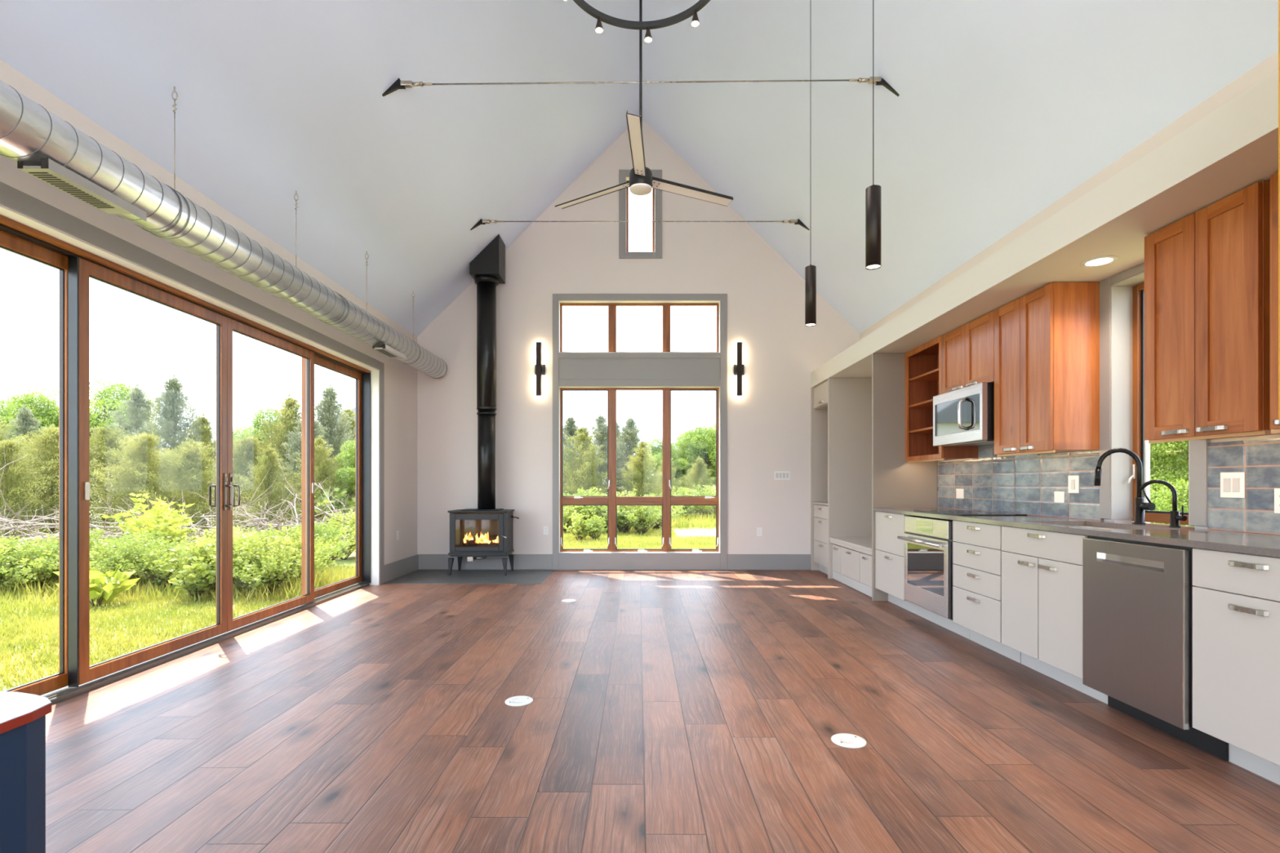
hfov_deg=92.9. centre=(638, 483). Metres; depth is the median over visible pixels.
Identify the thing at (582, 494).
leafy shrub
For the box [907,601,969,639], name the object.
toe kick
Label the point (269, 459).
cedar tree
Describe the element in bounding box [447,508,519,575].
wood stove
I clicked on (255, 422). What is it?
leafy tree
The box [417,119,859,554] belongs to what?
wall
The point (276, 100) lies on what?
ceiling
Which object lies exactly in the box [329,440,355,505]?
leafy tree
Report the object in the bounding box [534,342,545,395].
wall sconce
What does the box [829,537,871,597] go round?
window bench
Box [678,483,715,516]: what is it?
leafy shrub
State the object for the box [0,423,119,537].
cedar tree
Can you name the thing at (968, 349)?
upper cabinet
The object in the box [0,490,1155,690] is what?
ground
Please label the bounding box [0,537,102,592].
leafy shrub
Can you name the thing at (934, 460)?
rail
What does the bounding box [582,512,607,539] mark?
leafy shrub
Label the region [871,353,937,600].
panel
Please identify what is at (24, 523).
brush pile
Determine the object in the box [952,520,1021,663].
base cabinet
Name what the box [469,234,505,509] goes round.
stovepipe
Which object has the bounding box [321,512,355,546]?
leafy shrub
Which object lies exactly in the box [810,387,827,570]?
filler panel
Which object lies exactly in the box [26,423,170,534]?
cedar tree
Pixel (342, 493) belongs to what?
leafy shrub
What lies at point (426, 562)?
baseboard
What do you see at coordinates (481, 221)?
cable
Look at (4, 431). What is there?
cedar tree
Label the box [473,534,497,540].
log
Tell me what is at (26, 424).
cedar tree
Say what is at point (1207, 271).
upper cabinet
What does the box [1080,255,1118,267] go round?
recessed light
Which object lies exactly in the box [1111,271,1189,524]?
window
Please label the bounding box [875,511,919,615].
base cabinet
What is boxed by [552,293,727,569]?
trim
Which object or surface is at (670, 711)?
floor
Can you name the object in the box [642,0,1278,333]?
ceiling
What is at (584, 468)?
cedar tree
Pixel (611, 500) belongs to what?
window
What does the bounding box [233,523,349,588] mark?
leafy shrub
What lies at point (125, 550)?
leafy shrub
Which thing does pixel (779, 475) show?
light switch
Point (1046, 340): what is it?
upper cabinet
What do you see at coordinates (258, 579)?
leafy shrub
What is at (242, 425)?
leafy tree
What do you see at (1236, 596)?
base cabinet
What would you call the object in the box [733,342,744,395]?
wall sconce
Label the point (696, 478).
cedar tree
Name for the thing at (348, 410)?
cedar tree
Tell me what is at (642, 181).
ceiling fan
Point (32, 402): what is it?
leafy tree
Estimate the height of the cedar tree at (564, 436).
3.872 m
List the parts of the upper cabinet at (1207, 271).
rail, door, rail, handle, light rail, handle, rail, rail, door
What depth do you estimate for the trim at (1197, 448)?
3.77 m
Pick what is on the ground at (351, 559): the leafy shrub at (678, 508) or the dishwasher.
the leafy shrub at (678, 508)
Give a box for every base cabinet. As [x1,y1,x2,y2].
[0,691,51,852]
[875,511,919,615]
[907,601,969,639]
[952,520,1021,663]
[1001,525,1119,704]
[1192,548,1279,785]
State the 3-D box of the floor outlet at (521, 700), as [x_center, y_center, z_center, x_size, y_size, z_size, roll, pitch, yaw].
[-0.631,1.147,3.213,0.146,0.007,0.146,0,0,0]
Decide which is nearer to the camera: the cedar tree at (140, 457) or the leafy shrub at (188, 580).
the leafy shrub at (188, 580)
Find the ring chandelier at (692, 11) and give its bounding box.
[563,0,710,43]
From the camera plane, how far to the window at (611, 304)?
8.20 m
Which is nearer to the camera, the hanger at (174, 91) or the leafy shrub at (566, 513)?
the hanger at (174, 91)
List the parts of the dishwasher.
pocket handle, edge trim, door, kick plate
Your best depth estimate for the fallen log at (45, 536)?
11.20 m
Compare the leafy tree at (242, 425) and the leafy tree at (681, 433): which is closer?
the leafy tree at (242, 425)
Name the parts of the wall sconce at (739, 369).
plate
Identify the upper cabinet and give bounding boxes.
[813,380,827,408]
[942,310,994,394]
[994,282,1099,457]
[1144,180,1279,443]
[1270,172,1279,433]
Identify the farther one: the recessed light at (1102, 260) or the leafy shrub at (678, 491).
the leafy shrub at (678, 491)
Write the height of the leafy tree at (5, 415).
4.482 m
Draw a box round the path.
[675,529,715,535]
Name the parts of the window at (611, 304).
sash, rail, sash, sash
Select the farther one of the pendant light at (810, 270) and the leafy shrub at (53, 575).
the leafy shrub at (53, 575)
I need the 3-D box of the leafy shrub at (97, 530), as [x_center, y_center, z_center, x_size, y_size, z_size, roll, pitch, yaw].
[-7.929,1.002,8.697,1.287,0.810,1.356,0,0,-38]
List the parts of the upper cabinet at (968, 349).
rail, rail, door, handle, handle, rail, rail, door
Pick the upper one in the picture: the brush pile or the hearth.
the brush pile
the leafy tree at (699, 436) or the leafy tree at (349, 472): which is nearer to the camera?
the leafy tree at (349, 472)
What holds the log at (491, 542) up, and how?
in the wood stove at (499, 522)
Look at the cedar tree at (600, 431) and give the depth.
21.81 m
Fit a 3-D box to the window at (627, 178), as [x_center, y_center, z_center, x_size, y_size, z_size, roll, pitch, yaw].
[0.029,-3.594,8.190,0.391,1.007,0.151,0,0,0]
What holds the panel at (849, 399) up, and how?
on the floor
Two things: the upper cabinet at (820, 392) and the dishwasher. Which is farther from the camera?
the upper cabinet at (820, 392)
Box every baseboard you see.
[384,554,418,582]
[418,554,810,569]
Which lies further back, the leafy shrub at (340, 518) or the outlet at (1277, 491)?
the leafy shrub at (340, 518)
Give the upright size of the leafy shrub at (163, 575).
0.729 m
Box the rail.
[907,457,944,462]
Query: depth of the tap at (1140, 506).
3.55 m
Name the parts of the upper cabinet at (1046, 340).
rail, rail, door, handle, light rail, handle, rail, rail, door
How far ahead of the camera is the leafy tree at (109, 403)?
23.75 m
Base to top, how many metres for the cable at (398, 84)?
0.136 m
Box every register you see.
[17,157,146,221]
[372,344,406,359]
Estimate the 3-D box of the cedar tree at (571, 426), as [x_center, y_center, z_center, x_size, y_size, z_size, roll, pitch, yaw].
[-2.527,-0.627,22.971,2.403,4.057,2.328,0,0,35]
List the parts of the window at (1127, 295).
frame, lock lever, rail, sash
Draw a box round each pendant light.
[804,264,816,326]
[865,0,880,270]
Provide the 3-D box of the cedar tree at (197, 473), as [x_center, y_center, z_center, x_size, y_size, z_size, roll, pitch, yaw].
[-10.270,0.169,14.024,2.238,2.463,2.492,0,0,-24]
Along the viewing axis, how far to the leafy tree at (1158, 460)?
8.67 m
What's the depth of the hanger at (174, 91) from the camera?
3.47 m
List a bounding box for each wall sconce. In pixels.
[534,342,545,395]
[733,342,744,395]
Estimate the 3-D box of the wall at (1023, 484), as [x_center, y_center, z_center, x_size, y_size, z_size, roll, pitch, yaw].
[3.050,-0.299,2.460,0.240,3.397,11.640,0,0,0]
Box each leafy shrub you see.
[0,536,58,594]
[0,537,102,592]
[1,540,93,583]
[24,528,128,568]
[53,533,168,583]
[53,568,140,607]
[89,528,195,582]
[102,493,196,549]
[108,535,208,588]
[150,537,241,600]
[167,538,216,595]
[173,524,266,554]
[177,528,299,592]
[195,534,332,595]
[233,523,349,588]
[241,528,284,544]
[265,520,353,555]
[291,479,355,524]
[298,508,355,559]
[299,520,355,566]
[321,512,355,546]
[563,493,607,532]
[563,509,599,541]
[564,485,607,518]
[570,493,631,533]
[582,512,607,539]
[591,488,661,533]
[617,494,676,534]
[640,492,688,529]
[657,486,702,518]
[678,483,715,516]
[700,487,715,516]
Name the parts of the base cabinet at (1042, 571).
door, handle, handle, drawer, handle, door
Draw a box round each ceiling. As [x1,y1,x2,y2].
[0,0,639,337]
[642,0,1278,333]
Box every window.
[559,300,719,352]
[559,386,719,552]
[626,177,655,252]
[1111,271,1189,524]
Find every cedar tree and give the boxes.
[0,404,56,533]
[0,417,47,517]
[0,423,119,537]
[0,438,58,540]
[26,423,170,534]
[89,431,213,532]
[106,382,170,508]
[121,373,214,528]
[128,438,248,535]
[160,413,237,531]
[193,434,293,532]
[235,444,301,534]
[238,394,301,530]
[270,412,339,522]
[280,435,355,526]
[288,382,355,497]
[333,405,355,483]
[563,413,592,495]
[563,424,622,506]
[563,433,578,495]
[568,412,628,496]
[603,414,662,496]
[603,421,626,493]
[616,439,673,496]
[648,457,684,496]
[675,456,715,494]
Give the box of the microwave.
[933,382,994,446]
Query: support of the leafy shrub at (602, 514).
on the ground at (351, 559)
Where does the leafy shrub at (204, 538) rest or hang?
on the ground at (351, 559)
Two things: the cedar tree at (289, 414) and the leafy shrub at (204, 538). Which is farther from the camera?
the cedar tree at (289, 414)
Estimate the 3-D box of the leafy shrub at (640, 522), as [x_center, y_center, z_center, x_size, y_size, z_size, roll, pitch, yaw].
[0.058,0.856,16.584,1.761,1.108,1.856,0,0,-12]
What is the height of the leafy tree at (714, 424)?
4.674 m
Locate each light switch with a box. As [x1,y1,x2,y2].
[774,471,790,479]
[1068,475,1079,493]
[1220,471,1244,497]
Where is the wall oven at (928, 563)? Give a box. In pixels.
[897,515,955,620]
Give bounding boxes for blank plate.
[955,488,964,498]
[1053,491,1064,502]
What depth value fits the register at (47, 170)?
2.79 m
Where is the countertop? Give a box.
[873,507,1279,557]
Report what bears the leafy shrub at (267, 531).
on the ground at (351, 559)
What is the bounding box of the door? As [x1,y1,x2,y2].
[0,214,370,705]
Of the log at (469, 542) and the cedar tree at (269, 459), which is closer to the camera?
the log at (469, 542)
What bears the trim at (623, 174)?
attached to the wall at (769, 425)
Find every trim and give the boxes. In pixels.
[0,181,384,585]
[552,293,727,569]
[618,169,662,258]
[1099,262,1210,526]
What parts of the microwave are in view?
handle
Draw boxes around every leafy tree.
[0,387,108,516]
[0,400,44,463]
[35,377,159,477]
[213,424,253,519]
[232,406,301,500]
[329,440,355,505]
[644,437,684,496]
[649,440,700,494]
[671,430,715,487]
[675,422,715,492]
[702,423,715,488]
[1150,440,1188,509]
[1150,440,1195,526]
[1154,448,1188,525]
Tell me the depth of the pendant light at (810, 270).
3.39 m
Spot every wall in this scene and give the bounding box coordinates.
[0,59,417,585]
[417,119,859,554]
[859,50,1279,534]
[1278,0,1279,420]
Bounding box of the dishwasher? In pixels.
[1082,535,1228,761]
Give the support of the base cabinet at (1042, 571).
on the floor
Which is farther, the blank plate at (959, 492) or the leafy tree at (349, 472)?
the leafy tree at (349, 472)
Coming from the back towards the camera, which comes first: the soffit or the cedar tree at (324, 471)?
the cedar tree at (324, 471)
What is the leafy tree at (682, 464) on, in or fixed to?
on the ground at (351, 559)
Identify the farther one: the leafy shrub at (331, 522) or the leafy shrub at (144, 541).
the leafy shrub at (331, 522)
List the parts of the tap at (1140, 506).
spout, lever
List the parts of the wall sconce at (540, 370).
plate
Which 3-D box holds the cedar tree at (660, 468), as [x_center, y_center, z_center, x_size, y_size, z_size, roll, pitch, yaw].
[1.258,0.049,26.019,1.978,2.704,2.050,0,0,-26]
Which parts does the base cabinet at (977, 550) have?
handle, handle, handle, handle, drawer, drawer, drawer, drawer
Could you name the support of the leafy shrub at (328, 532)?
on the ground at (351, 559)
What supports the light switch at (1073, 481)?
attached to the wall at (1023, 484)
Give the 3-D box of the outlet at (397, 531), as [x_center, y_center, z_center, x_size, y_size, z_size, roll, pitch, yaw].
[-2.946,0.630,7.450,0.008,0.115,0.070,0,0,0]
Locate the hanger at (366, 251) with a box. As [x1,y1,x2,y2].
[364,251,368,311]
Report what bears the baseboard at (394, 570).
attached to the wall at (400, 378)
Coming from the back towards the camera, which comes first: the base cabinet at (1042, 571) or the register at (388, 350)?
the register at (388, 350)
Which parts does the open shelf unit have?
shelf, shelf, shelf, frame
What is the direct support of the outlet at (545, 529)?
attached to the wall at (769, 425)
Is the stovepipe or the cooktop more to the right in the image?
the cooktop
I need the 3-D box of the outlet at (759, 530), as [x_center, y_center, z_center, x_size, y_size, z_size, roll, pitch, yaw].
[1.615,0.641,8.116,0.070,0.115,0.008,0,0,0]
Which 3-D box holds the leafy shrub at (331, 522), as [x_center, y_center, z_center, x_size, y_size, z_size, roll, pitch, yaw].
[-5.304,1.002,10.360,1.356,0.810,1.287,0,0,-44]
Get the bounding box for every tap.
[1093,448,1155,524]
[1138,480,1186,527]
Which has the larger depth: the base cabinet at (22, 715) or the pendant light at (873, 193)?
the pendant light at (873, 193)
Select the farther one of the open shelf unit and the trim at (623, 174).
the trim at (623, 174)
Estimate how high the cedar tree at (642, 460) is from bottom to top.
2.968 m
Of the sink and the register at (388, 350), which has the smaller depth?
the sink
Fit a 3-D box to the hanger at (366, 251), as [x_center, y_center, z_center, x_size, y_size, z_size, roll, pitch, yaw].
[-2.645,-1.956,5.920,0.035,0.618,0.014,0,0,0]
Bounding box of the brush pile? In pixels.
[0,453,355,546]
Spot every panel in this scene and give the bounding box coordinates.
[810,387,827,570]
[827,377,871,578]
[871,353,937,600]
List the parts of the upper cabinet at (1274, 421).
light rail, handle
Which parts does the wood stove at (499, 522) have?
leg, leg, door, plate, leg, leg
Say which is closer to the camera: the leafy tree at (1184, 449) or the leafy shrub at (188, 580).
the leafy shrub at (188, 580)
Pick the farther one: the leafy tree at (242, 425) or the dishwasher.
the leafy tree at (242, 425)
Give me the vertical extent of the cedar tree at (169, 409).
4.310 m
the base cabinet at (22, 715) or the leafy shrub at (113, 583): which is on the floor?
the base cabinet at (22, 715)
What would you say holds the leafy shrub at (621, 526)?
on the ground at (351, 559)
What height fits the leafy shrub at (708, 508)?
1.363 m
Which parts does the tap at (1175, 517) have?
spout, lever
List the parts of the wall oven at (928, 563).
handle, door, control panel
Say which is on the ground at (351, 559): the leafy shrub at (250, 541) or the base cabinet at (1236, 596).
the leafy shrub at (250, 541)
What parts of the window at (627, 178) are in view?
sash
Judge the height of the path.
0.022 m
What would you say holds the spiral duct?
hanging from the hanger at (295, 191)
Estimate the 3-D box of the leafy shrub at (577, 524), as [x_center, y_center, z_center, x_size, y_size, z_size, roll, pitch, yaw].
[-1.418,1.004,14.653,0.938,0.801,0.969,0,0,-3]
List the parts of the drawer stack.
drawer, drawer, drawer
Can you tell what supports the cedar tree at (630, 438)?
on the ground at (351, 559)
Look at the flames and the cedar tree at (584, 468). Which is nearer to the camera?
the flames
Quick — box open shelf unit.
[904,335,978,461]
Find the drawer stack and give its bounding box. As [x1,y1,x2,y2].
[812,502,827,574]
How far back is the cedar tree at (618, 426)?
23.88 m
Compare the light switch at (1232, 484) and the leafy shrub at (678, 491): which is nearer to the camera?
the light switch at (1232, 484)
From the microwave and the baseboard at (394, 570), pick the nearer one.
the microwave
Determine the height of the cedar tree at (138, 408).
4.556 m
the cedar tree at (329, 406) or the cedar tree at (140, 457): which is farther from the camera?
the cedar tree at (329, 406)
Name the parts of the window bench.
door, seat, door, door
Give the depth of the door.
3.73 m
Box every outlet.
[396,530,399,540]
[505,695,533,706]
[542,526,548,534]
[561,599,576,602]
[756,527,762,536]
[1274,488,1279,513]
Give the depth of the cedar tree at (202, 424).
15.90 m
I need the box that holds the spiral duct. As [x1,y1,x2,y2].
[0,80,447,378]
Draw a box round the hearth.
[384,569,554,583]
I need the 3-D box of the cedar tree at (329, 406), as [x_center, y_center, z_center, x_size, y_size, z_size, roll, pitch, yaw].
[-8.573,-0.714,17.008,2.111,4.229,2.178,0,0,25]
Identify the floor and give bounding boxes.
[45,569,1279,852]
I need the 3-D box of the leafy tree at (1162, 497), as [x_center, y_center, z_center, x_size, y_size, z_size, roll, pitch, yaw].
[7.626,-0.203,8.169,2.315,3.209,2.203,0,0,-41]
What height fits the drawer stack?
0.908 m
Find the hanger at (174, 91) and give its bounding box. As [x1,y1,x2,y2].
[171,86,177,190]
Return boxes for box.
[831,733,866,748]
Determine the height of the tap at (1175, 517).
0.258 m
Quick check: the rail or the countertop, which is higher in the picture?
the rail
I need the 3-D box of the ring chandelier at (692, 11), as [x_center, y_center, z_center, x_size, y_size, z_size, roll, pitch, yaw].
[0.014,-3.656,2.946,0.831,2.440,0.832,0,0,9]
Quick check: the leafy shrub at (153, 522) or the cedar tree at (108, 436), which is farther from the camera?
the cedar tree at (108, 436)
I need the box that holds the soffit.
[810,69,1278,387]
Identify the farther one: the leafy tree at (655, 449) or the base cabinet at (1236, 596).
the leafy tree at (655, 449)
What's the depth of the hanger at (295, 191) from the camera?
4.70 m
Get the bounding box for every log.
[0,533,58,546]
[462,539,497,546]
[466,534,484,546]
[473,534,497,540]
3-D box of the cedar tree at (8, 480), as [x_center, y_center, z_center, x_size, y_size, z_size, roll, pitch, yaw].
[-13.502,0.205,12.978,2.419,2.391,2.173,0,0,18]
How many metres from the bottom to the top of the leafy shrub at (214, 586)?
0.719 m
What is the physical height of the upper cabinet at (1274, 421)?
1.070 m
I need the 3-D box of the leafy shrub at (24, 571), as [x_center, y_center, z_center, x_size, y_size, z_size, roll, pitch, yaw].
[-7.701,1.002,7.376,1.356,0.810,1.287,0,0,-1]
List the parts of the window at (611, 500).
sash, sash, sash, sash, sash, sash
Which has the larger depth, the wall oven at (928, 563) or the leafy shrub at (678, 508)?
the leafy shrub at (678, 508)
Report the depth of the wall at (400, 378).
4.87 m
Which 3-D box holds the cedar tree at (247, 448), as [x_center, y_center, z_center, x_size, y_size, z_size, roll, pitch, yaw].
[-10.294,0.045,15.983,2.744,2.712,2.465,0,0,-5]
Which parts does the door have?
panel, lock plate, panel, head frame, handle, handle, handle, handle, panel, lock plate, panel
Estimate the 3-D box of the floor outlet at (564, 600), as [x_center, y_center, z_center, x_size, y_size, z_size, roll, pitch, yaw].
[-0.682,1.147,5.970,0.144,0.007,0.144,0,0,0]
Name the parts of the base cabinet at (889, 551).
handle, drawer, drawer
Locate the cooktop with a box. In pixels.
[913,510,1026,515]
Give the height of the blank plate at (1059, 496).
0.078 m
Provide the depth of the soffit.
3.11 m
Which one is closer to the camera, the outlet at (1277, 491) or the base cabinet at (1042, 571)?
the outlet at (1277, 491)
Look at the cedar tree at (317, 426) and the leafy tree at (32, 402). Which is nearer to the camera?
the cedar tree at (317, 426)
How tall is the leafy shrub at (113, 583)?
0.454 m
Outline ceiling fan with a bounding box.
[555,0,733,208]
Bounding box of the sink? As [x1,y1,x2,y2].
[1073,525,1123,529]
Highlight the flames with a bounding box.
[463,532,498,544]
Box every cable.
[382,76,899,97]
[470,218,809,230]

